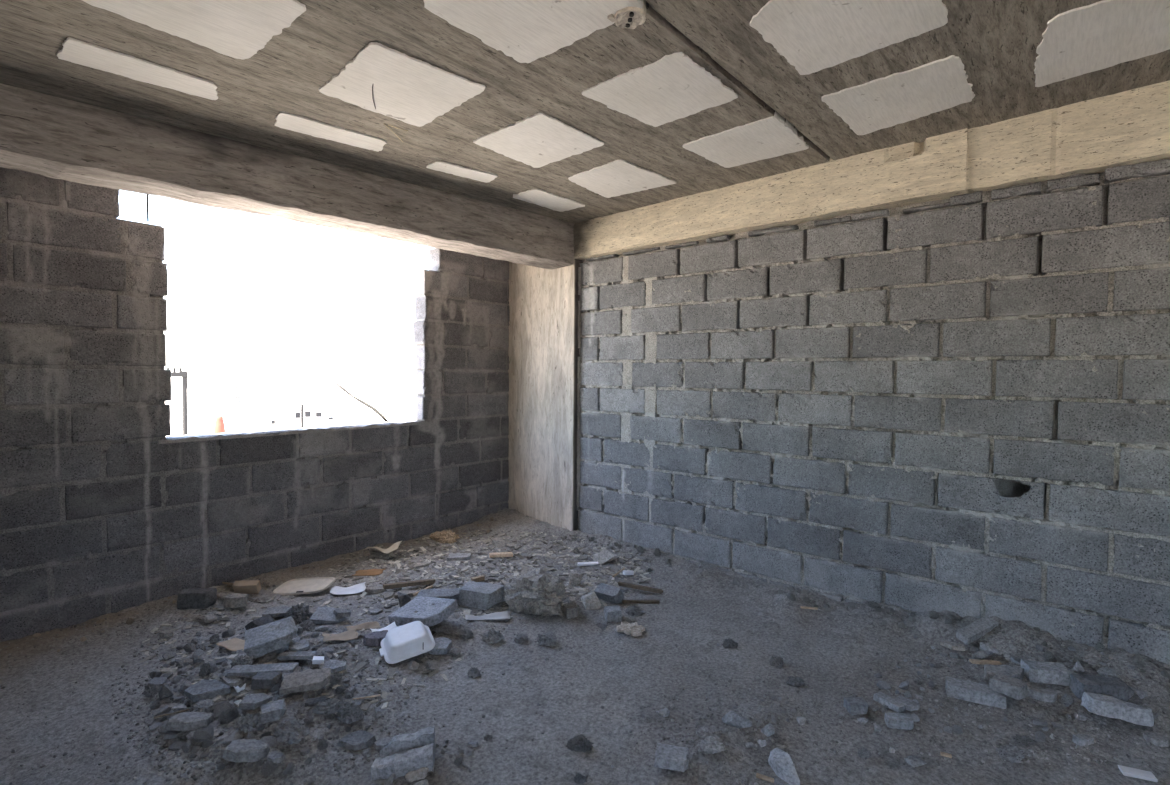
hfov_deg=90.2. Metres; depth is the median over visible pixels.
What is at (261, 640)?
fragment
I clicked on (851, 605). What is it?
crumb
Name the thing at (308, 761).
rubble piece
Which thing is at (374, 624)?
scrap
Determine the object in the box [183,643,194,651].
rubble piece
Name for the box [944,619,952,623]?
crumb
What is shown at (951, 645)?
chunk
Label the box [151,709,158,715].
rubble piece
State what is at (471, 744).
stone
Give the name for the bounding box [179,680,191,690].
rubble piece
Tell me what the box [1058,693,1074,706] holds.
crumb
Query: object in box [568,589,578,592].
flake
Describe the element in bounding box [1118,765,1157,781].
scrap
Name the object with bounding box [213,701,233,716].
rubble piece
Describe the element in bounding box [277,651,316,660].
chunk
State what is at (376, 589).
chunk
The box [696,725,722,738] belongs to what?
clod
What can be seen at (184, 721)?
chunk
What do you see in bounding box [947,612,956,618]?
crumb
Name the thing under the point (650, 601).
stick
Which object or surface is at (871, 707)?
chunk
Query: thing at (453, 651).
stone
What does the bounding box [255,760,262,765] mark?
rubble piece
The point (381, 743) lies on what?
chunk
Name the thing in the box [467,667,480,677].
stone
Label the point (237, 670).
chunk
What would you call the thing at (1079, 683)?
fragment
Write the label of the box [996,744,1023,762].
clod
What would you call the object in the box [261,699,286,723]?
clod
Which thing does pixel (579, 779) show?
clod
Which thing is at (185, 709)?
stick
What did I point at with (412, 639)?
food container
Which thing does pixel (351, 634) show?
scrap
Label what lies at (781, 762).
chunk
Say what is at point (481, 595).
fragment
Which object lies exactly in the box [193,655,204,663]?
rubble piece
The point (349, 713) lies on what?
clod
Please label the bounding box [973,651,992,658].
chunk
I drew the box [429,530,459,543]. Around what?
chunk
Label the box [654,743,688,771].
chunk
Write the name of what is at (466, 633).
clod
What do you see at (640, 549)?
crumb
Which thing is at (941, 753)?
stick
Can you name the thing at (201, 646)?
rubble piece
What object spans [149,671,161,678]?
rubble piece
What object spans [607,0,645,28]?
junction box
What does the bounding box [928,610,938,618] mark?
crumb
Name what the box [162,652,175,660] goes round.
rubble piece
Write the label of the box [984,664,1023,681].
chunk
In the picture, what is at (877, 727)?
stone
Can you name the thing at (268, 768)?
rubble piece
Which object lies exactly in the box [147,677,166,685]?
rubble piece
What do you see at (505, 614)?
paper strip
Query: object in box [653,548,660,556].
crumb
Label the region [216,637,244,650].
scrap
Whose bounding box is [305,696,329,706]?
chunk
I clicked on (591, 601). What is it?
chunk
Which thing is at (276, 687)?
rubble piece
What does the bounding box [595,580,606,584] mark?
flake
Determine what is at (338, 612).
chunk
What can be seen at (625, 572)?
scrap
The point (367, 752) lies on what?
stone
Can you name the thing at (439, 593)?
fragment
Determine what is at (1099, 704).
chunk
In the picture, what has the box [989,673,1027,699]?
chunk
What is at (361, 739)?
chunk
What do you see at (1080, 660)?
crumb
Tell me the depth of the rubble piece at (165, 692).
2.35 m
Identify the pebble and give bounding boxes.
[454,758,461,765]
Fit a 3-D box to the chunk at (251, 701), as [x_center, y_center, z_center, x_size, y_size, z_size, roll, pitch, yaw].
[-1.261,1.187,2.238,0.096,0.041,0.083,0,2,-7]
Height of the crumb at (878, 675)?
0.022 m
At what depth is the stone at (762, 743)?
2.12 m
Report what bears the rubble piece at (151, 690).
on the floor
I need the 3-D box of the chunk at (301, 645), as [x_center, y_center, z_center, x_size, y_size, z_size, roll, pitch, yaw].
[-1.303,1.158,2.657,0.088,0.023,0.074,-1,2,-31]
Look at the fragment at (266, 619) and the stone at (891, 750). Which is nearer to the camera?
the stone at (891, 750)
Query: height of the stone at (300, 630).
0.039 m
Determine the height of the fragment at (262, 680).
0.046 m
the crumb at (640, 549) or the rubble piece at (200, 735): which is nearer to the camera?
the rubble piece at (200, 735)
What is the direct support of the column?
on the floor
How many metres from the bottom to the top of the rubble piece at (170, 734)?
0.025 m
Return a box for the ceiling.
[0,0,1169,246]
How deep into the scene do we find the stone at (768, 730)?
2.17 m
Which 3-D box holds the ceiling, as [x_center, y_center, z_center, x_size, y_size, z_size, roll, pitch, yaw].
[0.246,-1.271,0.930,7.400,0.630,6.420,2,3,40]
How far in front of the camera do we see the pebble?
1.99 m
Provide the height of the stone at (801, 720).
0.033 m
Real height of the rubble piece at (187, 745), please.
0.032 m
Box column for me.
[508,259,582,530]
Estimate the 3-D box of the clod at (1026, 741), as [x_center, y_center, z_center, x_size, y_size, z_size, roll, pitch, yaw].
[1.627,1.284,2.153,0.090,0.032,0.053,0,2,0]
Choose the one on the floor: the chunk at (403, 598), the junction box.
the chunk at (403, 598)
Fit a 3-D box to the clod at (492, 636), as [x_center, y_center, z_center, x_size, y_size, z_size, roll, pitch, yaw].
[-0.468,1.219,2.935,0.113,0.068,0.082,0,2,0]
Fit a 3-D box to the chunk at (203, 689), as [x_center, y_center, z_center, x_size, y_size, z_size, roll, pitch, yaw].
[-1.516,1.197,2.336,0.144,0.041,0.110,2,2,30]
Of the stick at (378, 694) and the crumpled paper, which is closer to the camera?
the stick at (378, 694)
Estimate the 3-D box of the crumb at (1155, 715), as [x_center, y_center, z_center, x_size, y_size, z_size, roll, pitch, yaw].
[2.199,1.258,2.274,0.049,0.024,0.052,-1,2,-32]
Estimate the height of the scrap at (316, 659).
0.027 m
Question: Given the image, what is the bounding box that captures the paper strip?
[465,611,510,619]
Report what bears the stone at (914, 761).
on the floor
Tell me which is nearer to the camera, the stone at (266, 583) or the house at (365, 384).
the stone at (266, 583)
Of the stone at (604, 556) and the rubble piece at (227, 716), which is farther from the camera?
the stone at (604, 556)
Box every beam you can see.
[0,83,573,268]
[573,80,1169,259]
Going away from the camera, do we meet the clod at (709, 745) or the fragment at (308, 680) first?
the clod at (709, 745)
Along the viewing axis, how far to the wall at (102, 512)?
3.25 m
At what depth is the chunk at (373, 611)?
3.26 m
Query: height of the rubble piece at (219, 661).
0.026 m
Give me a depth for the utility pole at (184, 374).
11.52 m
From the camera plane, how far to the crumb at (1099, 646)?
2.65 m
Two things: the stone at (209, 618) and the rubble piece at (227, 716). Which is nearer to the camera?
the rubble piece at (227, 716)
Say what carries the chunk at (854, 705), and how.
on the floor
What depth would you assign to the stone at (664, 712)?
2.31 m
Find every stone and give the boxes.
[159,630,173,636]
[172,704,187,711]
[181,613,199,621]
[186,730,194,738]
[198,614,217,622]
[217,593,228,600]
[223,593,247,607]
[253,597,265,603]
[262,580,271,586]
[297,627,302,633]
[311,632,318,637]
[315,627,328,631]
[362,748,371,756]
[384,774,395,784]
[405,767,428,782]
[406,661,419,669]
[414,779,428,784]
[426,660,438,669]
[448,648,460,655]
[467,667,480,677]
[468,741,477,747]
[484,734,491,740]
[563,602,578,618]
[568,573,581,584]
[593,549,617,564]
[595,622,606,629]
[656,708,669,717]
[745,742,755,747]
[757,739,766,746]
[761,723,774,736]
[797,716,806,724]
[857,717,867,723]
[857,747,872,759]
[874,724,881,731]
[889,747,894,752]
[898,680,908,689]
[904,755,926,766]
[914,694,923,700]
[1074,713,1086,720]
[1133,690,1147,698]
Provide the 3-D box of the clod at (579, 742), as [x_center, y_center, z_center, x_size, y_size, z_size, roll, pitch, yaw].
[-0.020,1.269,2.109,0.093,0.048,0.060,1,2,21]
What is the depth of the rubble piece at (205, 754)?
1.98 m
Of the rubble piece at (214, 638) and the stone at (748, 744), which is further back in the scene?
the rubble piece at (214, 638)
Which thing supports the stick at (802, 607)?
on the floor
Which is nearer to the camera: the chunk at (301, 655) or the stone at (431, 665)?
the chunk at (301, 655)
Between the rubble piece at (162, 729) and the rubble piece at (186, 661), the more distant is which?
the rubble piece at (186, 661)
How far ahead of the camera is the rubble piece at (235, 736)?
2.04 m
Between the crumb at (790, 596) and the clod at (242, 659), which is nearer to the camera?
the clod at (242, 659)
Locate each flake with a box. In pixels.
[352,576,363,580]
[383,592,394,599]
[399,577,410,580]
[415,562,429,567]
[486,563,495,569]
[505,543,513,548]
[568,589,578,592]
[568,596,575,602]
[577,555,587,559]
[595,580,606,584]
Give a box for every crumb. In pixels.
[126,618,133,624]
[573,547,579,553]
[637,546,643,552]
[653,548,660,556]
[787,593,795,600]
[801,589,809,593]
[803,596,810,602]
[847,602,854,608]
[868,601,878,608]
[874,673,881,677]
[876,680,890,689]
[911,713,919,721]
[927,681,934,686]
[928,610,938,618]
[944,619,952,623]
[944,726,951,732]
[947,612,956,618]
[949,652,958,658]
[1010,657,1020,664]
[1033,718,1047,725]
[1043,650,1056,661]
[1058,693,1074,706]
[1073,657,1085,665]
[1095,642,1106,651]
[1097,667,1117,677]
[1152,712,1157,718]
[1160,670,1169,677]
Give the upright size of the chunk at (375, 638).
0.048 m
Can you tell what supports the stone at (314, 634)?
on the floor
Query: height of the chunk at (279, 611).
0.035 m
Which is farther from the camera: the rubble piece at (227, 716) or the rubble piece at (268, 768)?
the rubble piece at (227, 716)
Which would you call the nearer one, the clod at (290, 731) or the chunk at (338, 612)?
the clod at (290, 731)
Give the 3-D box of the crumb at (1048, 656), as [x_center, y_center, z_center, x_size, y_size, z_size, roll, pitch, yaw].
[2.083,1.185,2.615,0.048,0.050,0.061,1,2,16]
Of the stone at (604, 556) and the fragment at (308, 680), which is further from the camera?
the stone at (604, 556)
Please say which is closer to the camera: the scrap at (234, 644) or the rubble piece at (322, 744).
the rubble piece at (322, 744)
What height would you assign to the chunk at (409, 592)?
0.028 m
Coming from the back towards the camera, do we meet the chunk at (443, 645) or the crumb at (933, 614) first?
the crumb at (933, 614)
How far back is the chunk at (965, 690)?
2.42 m
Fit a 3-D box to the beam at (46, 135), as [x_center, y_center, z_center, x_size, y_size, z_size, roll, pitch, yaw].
[-2.121,-1.139,2.678,0.299,0.368,5.678,2,3,43]
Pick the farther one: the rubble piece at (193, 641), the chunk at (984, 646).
the rubble piece at (193, 641)
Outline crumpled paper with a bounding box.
[363,541,401,553]
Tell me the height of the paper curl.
0.027 m
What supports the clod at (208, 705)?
on the floor
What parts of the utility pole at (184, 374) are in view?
post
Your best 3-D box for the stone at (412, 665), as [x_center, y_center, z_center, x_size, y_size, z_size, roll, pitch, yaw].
[-0.776,1.231,2.629,0.059,0.035,0.044,0,2,-21]
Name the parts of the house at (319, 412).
pane, pane, pane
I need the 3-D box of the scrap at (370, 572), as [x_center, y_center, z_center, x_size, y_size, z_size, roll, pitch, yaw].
[-1.449,1.205,3.907,0.201,0.014,0.112,0,2,-10]
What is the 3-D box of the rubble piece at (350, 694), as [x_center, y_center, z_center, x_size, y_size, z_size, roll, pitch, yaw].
[-0.954,1.223,2.357,0.036,0.029,0.028,0,2,-11]
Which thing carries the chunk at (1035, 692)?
on the floor
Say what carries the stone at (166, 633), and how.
on the floor
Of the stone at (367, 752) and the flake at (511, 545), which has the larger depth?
the flake at (511, 545)
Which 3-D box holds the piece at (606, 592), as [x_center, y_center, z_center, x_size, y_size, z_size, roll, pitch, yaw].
[0.144,1.197,3.466,0.158,0.100,0.099,2,2,35]
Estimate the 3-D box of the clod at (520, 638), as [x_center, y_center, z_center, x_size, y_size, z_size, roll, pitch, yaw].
[-0.324,1.238,2.944,0.080,0.042,0.064,0,2,0]
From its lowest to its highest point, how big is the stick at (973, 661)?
0.014 m
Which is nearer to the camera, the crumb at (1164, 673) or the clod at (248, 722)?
the clod at (248, 722)
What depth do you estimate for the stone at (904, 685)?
2.52 m
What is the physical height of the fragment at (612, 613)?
0.069 m
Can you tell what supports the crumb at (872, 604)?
on the floor
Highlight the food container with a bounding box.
[379,621,434,663]
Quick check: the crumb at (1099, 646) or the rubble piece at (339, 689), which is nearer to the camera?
the rubble piece at (339, 689)
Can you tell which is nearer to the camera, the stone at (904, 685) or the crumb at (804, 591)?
the stone at (904, 685)
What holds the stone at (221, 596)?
on the floor
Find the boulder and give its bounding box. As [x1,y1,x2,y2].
[505,569,569,616]
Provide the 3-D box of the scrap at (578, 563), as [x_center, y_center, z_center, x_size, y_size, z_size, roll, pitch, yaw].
[0.023,1.198,4.074,0.148,0.016,0.037,0,2,-8]
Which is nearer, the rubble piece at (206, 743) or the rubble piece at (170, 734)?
the rubble piece at (206, 743)
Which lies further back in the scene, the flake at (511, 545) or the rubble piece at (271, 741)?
the flake at (511, 545)
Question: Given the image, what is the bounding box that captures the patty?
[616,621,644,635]
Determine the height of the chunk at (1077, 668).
0.076 m
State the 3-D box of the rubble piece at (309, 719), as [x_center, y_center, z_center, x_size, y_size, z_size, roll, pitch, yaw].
[-1.030,1.221,2.175,0.033,0.024,0.031,0,2,0]
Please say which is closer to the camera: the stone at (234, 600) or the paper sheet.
the stone at (234, 600)
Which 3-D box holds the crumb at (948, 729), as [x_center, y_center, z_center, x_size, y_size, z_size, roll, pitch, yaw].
[1.387,1.285,2.226,0.029,0.026,0.033,1,2,27]
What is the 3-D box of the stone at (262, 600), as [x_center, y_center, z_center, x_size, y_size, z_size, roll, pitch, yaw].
[-1.875,1.196,3.359,0.068,0.034,0.051,2,3,39]
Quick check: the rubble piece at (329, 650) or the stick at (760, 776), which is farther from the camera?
the rubble piece at (329, 650)
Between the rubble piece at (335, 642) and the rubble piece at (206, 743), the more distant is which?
the rubble piece at (335, 642)
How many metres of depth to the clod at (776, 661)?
2.73 m
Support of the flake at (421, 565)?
on the floor
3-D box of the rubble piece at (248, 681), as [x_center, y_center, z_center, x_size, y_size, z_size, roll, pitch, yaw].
[-1.394,1.203,2.415,0.034,0.022,0.042,1,2,13]
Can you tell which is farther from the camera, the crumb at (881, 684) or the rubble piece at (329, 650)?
the rubble piece at (329, 650)
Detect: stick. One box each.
[154,709,188,718]
[353,694,379,699]
[383,578,434,588]
[413,585,432,595]
[471,575,484,581]
[618,582,662,593]
[622,599,659,603]
[756,773,773,782]
[801,606,817,609]
[940,752,951,757]
[969,659,1001,664]
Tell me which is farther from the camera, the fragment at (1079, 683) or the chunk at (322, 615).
the chunk at (322, 615)
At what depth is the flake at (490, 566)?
3.94 m
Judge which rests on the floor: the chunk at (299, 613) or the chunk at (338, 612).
the chunk at (299, 613)
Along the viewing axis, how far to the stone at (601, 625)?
3.11 m
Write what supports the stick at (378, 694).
on the floor
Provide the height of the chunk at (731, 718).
0.057 m
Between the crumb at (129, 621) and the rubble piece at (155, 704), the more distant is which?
the crumb at (129, 621)
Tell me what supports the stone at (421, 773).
on the floor
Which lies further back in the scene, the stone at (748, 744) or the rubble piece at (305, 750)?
the stone at (748, 744)
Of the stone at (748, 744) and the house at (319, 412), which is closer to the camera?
the stone at (748, 744)
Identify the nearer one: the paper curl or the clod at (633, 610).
the paper curl
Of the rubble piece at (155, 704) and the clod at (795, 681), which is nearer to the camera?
the rubble piece at (155, 704)
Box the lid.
[273,577,335,594]
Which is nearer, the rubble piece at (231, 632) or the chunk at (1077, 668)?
the chunk at (1077, 668)
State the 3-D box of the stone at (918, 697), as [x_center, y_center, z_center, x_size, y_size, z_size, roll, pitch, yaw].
[1.400,1.281,2.440,0.021,0.025,0.034,-1,2,-35]
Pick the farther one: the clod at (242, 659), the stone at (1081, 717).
the clod at (242, 659)
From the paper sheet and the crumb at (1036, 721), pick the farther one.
the paper sheet
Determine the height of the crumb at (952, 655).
0.031 m
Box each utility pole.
[167,368,187,434]
[301,404,303,427]
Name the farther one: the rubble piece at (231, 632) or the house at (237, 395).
the house at (237, 395)
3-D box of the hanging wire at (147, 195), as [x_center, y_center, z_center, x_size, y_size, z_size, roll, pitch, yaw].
[-2.139,-0.917,2.849,0.009,0.165,0.010,2,3,40]
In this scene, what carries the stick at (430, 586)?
on the floor
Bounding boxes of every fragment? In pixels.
[177,588,216,609]
[244,616,297,658]
[245,614,274,629]
[251,672,282,689]
[279,668,330,695]
[371,726,435,780]
[388,596,458,626]
[416,588,459,603]
[458,580,503,609]
[604,605,622,621]
[1020,659,1070,685]
[1069,673,1133,701]
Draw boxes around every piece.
[142,683,160,697]
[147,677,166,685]
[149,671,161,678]
[149,721,162,732]
[150,700,160,708]
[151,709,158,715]
[156,705,169,718]
[158,721,166,732]
[159,684,173,699]
[161,673,172,678]
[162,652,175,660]
[163,730,182,739]
[168,740,185,750]
[171,676,179,683]
[174,696,183,700]
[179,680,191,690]
[181,740,192,752]
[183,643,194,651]
[183,657,191,665]
[190,648,204,658]
[191,639,197,643]
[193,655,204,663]
[193,726,213,742]
[196,643,205,650]
[198,663,213,676]
[201,752,209,758]
[202,740,213,747]
[209,634,219,643]
[211,663,218,671]
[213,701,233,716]
[215,657,227,664]
[216,763,224,769]
[218,707,239,724]
[221,732,243,744]
[222,629,234,637]
[243,678,251,684]
[245,731,255,738]
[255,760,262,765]
[260,736,276,747]
[261,761,277,776]
[262,731,271,736]
[270,683,280,692]
[283,762,293,774]
[298,620,315,630]
[300,747,309,754]
[304,716,313,723]
[304,758,311,764]
[317,739,328,749]
[324,648,333,653]
[329,672,341,684]
[332,640,344,644]
[335,685,345,693]
[344,691,353,698]
[489,552,512,557]
[594,583,623,603]
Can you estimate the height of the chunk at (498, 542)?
0.075 m
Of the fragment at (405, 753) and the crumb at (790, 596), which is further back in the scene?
the crumb at (790, 596)
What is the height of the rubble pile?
0.103 m
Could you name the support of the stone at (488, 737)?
on the floor
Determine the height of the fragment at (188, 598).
0.098 m
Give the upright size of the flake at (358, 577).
0.026 m
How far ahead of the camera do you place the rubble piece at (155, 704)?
2.29 m
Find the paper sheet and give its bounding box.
[330,582,365,594]
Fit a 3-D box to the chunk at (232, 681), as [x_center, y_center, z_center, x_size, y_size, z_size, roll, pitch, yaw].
[-1.455,1.187,2.390,0.086,0.022,0.049,1,2,17]
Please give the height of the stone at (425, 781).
0.038 m
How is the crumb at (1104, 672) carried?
on the floor
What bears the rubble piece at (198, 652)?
on the floor
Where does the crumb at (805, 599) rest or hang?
on the floor
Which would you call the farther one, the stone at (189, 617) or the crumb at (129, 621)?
the stone at (189, 617)
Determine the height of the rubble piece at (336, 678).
0.044 m
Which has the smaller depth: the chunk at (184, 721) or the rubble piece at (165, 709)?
the chunk at (184, 721)
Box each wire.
[146,194,148,221]
[335,382,388,421]
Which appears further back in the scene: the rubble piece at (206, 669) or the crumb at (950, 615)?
the crumb at (950, 615)
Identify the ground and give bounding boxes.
[165,371,415,436]
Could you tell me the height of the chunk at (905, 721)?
0.036 m
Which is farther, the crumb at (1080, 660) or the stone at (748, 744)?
the crumb at (1080, 660)
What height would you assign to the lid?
0.044 m
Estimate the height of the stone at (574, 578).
0.094 m
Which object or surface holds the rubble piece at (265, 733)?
on the floor
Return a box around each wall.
[0,167,509,641]
[576,159,1169,664]
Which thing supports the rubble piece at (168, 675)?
on the floor
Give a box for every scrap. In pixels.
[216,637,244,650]
[233,580,260,593]
[312,656,324,663]
[322,629,357,641]
[345,621,380,629]
[352,569,384,575]
[370,621,396,631]
[577,562,597,565]
[623,570,633,574]
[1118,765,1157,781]
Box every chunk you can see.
[165,712,212,730]
[184,680,230,701]
[222,676,242,686]
[223,739,269,762]
[226,663,298,676]
[239,693,271,709]
[262,605,290,616]
[267,751,284,762]
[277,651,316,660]
[285,603,312,624]
[288,640,310,651]
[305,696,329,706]
[309,607,344,623]
[317,660,346,672]
[333,608,350,616]
[338,730,375,750]
[363,630,387,645]
[365,586,385,593]
[368,609,382,614]
[374,738,391,750]
[394,589,417,598]
[398,592,410,607]
[425,637,451,654]
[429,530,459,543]
[447,553,470,560]
[491,536,504,547]
[581,592,600,609]
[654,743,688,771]
[722,711,752,728]
[768,747,799,784]
[843,696,868,714]
[868,705,879,710]
[873,692,905,712]
[884,713,913,729]
[895,696,919,711]
[940,640,964,650]
[945,676,1005,708]
[956,616,998,644]
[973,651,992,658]
[980,642,998,652]
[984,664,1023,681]
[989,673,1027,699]
[1027,686,1056,701]
[1072,660,1084,673]
[1072,733,1093,745]
[1081,692,1153,726]
[1143,732,1169,746]
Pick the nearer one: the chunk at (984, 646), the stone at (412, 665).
the stone at (412, 665)
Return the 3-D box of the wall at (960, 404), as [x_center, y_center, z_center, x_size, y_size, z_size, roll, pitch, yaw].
[2.425,0.017,2.969,6.200,2.850,0.513,2,3,40]
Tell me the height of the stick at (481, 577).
0.027 m
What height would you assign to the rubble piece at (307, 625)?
0.069 m
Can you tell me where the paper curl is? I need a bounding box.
[233,683,245,691]
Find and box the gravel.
[0,514,1169,784]
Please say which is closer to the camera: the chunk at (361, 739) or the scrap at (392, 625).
the chunk at (361, 739)
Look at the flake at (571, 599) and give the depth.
3.42 m
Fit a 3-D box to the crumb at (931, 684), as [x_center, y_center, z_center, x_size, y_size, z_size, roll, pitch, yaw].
[1.515,1.275,2.554,0.029,0.028,0.033,0,2,-1]
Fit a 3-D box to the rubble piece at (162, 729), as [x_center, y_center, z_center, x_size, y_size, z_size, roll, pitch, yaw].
[-1.527,1.223,2.131,0.043,0.035,0.044,0,2,2]
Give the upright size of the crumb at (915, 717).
0.025 m
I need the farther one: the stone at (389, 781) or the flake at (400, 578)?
the flake at (400, 578)
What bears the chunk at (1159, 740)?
on the floor
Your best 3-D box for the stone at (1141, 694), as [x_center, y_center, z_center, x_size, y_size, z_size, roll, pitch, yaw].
[2.267,1.235,2.382,0.057,0.039,0.045,-1,2,-28]
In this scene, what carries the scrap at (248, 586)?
on the floor
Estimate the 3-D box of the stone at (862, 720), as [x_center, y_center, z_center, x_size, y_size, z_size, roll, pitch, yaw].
[1.087,1.282,2.282,0.030,0.025,0.032,-1,2,-30]
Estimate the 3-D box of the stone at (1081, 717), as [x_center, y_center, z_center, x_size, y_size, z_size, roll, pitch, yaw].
[1.932,1.265,2.273,0.046,0.031,0.028,0,2,0]
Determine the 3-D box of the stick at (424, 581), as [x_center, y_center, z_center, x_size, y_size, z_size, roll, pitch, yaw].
[-1.084,1.181,3.596,0.311,0.028,0.032,0,2,-20]
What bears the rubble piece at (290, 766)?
on the floor
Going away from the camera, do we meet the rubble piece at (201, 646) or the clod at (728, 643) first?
the rubble piece at (201, 646)
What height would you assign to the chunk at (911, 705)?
0.022 m
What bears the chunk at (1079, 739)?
on the floor
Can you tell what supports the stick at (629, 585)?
on the floor
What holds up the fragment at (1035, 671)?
on the floor
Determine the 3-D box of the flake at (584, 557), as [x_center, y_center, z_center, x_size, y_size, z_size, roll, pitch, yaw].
[-0.015,1.200,4.221,0.080,0.033,0.055,0,2,-9]
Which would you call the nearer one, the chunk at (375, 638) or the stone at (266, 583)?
the chunk at (375, 638)
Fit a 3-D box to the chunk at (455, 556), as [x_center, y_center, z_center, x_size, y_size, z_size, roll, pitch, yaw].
[-0.891,1.165,4.128,0.163,0.027,0.098,0,2,-8]
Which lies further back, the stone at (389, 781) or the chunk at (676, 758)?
the chunk at (676, 758)
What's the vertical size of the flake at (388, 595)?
0.035 m
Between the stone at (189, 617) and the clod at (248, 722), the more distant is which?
the stone at (189, 617)
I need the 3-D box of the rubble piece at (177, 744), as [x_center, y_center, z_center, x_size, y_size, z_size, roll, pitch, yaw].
[-1.424,1.244,2.048,0.062,0.023,0.048,0,2,-8]
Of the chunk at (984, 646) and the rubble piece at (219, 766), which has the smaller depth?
the rubble piece at (219, 766)
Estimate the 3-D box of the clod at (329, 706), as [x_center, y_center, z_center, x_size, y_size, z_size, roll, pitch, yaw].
[-0.984,1.205,2.244,0.117,0.050,0.055,0,2,-10]
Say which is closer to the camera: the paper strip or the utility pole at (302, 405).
the paper strip
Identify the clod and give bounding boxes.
[189,698,216,712]
[230,653,252,667]
[236,713,258,732]
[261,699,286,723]
[271,716,309,743]
[312,698,344,714]
[335,701,363,723]
[458,629,472,638]
[481,629,502,643]
[514,633,528,643]
[537,631,557,646]
[566,734,593,751]
[573,773,586,783]
[625,605,644,615]
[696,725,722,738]
[697,736,724,753]
[722,639,737,647]
[769,655,783,666]
[786,676,804,685]
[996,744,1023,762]
[1012,734,1037,746]
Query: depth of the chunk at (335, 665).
2.54 m
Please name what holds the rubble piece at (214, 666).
on the floor
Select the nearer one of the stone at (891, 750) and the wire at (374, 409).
the stone at (891, 750)
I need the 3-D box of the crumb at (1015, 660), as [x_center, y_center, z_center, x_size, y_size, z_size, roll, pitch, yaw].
[1.962,1.222,2.648,0.042,0.022,0.056,-1,2,-31]
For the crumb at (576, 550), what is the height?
0.048 m
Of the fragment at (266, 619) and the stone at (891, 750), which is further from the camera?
the fragment at (266, 619)
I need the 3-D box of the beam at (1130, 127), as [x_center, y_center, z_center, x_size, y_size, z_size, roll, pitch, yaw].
[2.320,-1.214,2.742,6.140,0.461,0.202,2,3,40]
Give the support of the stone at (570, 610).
on the floor
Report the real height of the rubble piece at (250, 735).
0.033 m
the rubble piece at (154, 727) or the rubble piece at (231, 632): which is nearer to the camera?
the rubble piece at (154, 727)
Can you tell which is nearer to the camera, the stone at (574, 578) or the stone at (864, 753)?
the stone at (864, 753)
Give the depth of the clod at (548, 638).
2.91 m
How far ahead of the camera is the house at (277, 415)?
26.60 m
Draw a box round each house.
[218,378,257,432]
[266,407,289,429]
[280,400,338,427]
[352,372,379,423]
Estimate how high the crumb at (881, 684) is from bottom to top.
0.027 m
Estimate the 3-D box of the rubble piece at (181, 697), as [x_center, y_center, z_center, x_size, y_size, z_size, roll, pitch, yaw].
[-1.631,1.229,2.341,0.027,0.017,0.038,0,2,-2]
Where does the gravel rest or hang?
on the floor
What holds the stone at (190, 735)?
on the floor
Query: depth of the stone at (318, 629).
2.90 m
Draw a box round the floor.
[0,508,1169,784]
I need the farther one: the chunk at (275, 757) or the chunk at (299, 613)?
the chunk at (299, 613)
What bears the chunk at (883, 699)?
on the floor
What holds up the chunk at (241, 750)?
on the floor
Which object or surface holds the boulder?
on the floor
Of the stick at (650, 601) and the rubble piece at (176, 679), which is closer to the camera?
the rubble piece at (176, 679)
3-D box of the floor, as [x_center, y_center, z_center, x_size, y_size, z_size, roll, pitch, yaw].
[0.179,1.460,1.017,7.260,0.565,5.950,2,3,40]
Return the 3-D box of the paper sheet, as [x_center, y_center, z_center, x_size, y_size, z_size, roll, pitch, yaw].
[-1.461,1.216,3.594,0.208,0.026,0.168,0,2,-20]
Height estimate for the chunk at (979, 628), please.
0.095 m

